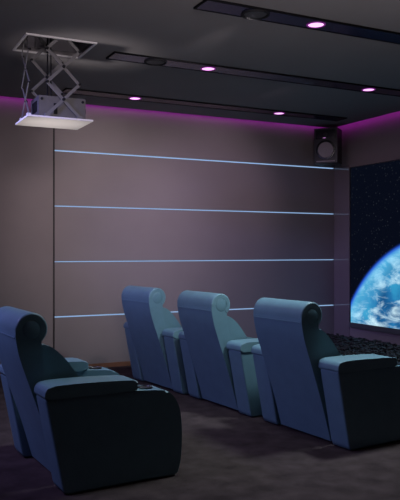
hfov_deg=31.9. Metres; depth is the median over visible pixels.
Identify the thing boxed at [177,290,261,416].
recliner
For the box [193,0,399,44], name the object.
channel
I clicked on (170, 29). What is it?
ceiling
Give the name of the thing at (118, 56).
channel
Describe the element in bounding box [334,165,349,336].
trim
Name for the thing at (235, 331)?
cushion
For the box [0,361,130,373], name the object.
baseboard
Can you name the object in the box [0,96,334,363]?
wall
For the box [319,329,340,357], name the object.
cushion
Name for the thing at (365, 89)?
recessed light
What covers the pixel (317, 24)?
recessed light
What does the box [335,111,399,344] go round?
wall
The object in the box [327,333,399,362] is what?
stones
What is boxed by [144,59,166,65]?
ceiling speaker
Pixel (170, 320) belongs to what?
cushion
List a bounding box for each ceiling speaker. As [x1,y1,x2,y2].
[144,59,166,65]
[241,9,269,19]
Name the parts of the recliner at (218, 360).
backrest, armrest, armrest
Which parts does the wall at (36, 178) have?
trim, trim, trim, trim, trim, trim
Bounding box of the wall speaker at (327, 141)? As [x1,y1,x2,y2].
[314,127,341,165]
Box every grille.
[147,60,164,64]
[244,11,266,17]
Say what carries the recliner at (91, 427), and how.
on the floor
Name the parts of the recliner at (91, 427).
backrest, armrest, armrest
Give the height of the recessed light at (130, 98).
0.006 m
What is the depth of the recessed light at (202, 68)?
6.75 m
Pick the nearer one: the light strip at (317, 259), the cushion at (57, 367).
the cushion at (57, 367)
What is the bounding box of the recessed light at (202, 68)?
[200,67,215,70]
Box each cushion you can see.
[42,343,78,379]
[163,308,180,327]
[227,316,247,339]
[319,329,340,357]
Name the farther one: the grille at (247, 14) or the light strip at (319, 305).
the light strip at (319, 305)
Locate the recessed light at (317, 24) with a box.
[306,21,325,27]
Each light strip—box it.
[55,150,332,168]
[55,259,332,261]
[55,305,332,317]
[57,206,328,213]
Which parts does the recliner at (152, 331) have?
armrest, backrest, armrest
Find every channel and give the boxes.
[62,88,346,120]
[106,51,399,96]
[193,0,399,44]
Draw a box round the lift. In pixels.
[13,33,96,129]
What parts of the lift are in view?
arm, arm, arm, arm, scissor arm, scissor arm, scissor arm, scissor arm, scissor arm, plate, hatch frame, scissor arm, scissor arm, scissor arm, scissor arm, scissor arm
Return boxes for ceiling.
[0,0,399,127]
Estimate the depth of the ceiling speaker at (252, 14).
5.19 m
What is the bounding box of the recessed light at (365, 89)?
[362,88,375,91]
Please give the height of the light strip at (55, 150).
0.009 m
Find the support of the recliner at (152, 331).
on the floor
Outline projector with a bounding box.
[31,95,85,118]
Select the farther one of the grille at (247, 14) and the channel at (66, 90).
the channel at (66, 90)
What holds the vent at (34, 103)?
attached to the projector
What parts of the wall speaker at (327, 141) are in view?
tweeter plate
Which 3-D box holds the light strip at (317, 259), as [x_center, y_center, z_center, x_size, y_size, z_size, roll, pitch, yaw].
[0.100,0.135,9.335,4.130,0.009,0.029,0,0,-27]
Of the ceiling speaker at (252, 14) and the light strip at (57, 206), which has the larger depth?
the light strip at (57, 206)
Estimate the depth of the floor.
4.68 m
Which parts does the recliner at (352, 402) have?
backrest, armrest, armrest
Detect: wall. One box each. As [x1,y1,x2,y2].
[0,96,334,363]
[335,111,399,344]
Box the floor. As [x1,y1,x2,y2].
[0,365,399,499]
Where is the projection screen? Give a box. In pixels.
[349,159,399,334]
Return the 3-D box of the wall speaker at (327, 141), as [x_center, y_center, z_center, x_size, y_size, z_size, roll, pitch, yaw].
[1.859,-1.470,10.012,0.330,0.490,0.515,0,0,25]
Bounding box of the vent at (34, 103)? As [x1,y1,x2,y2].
[32,101,36,114]
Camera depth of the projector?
5.88 m
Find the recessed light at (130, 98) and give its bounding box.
[129,97,141,99]
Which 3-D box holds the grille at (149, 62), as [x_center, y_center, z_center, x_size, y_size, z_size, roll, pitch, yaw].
[-0.415,-1.753,6.518,0.170,0.008,0.170,0,0,-27]
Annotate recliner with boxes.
[0,306,181,493]
[121,285,188,393]
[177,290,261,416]
[251,297,399,449]
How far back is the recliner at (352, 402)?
5.23 m
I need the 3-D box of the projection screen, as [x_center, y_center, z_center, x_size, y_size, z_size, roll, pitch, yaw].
[3.294,-0.048,7.576,0.049,2.255,5.205,0,0,-27]
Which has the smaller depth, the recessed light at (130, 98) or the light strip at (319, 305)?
the recessed light at (130, 98)
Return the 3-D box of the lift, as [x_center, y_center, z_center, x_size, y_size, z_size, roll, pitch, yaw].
[-1.260,-1.539,6.053,0.602,0.882,0.527,0,0,-27]

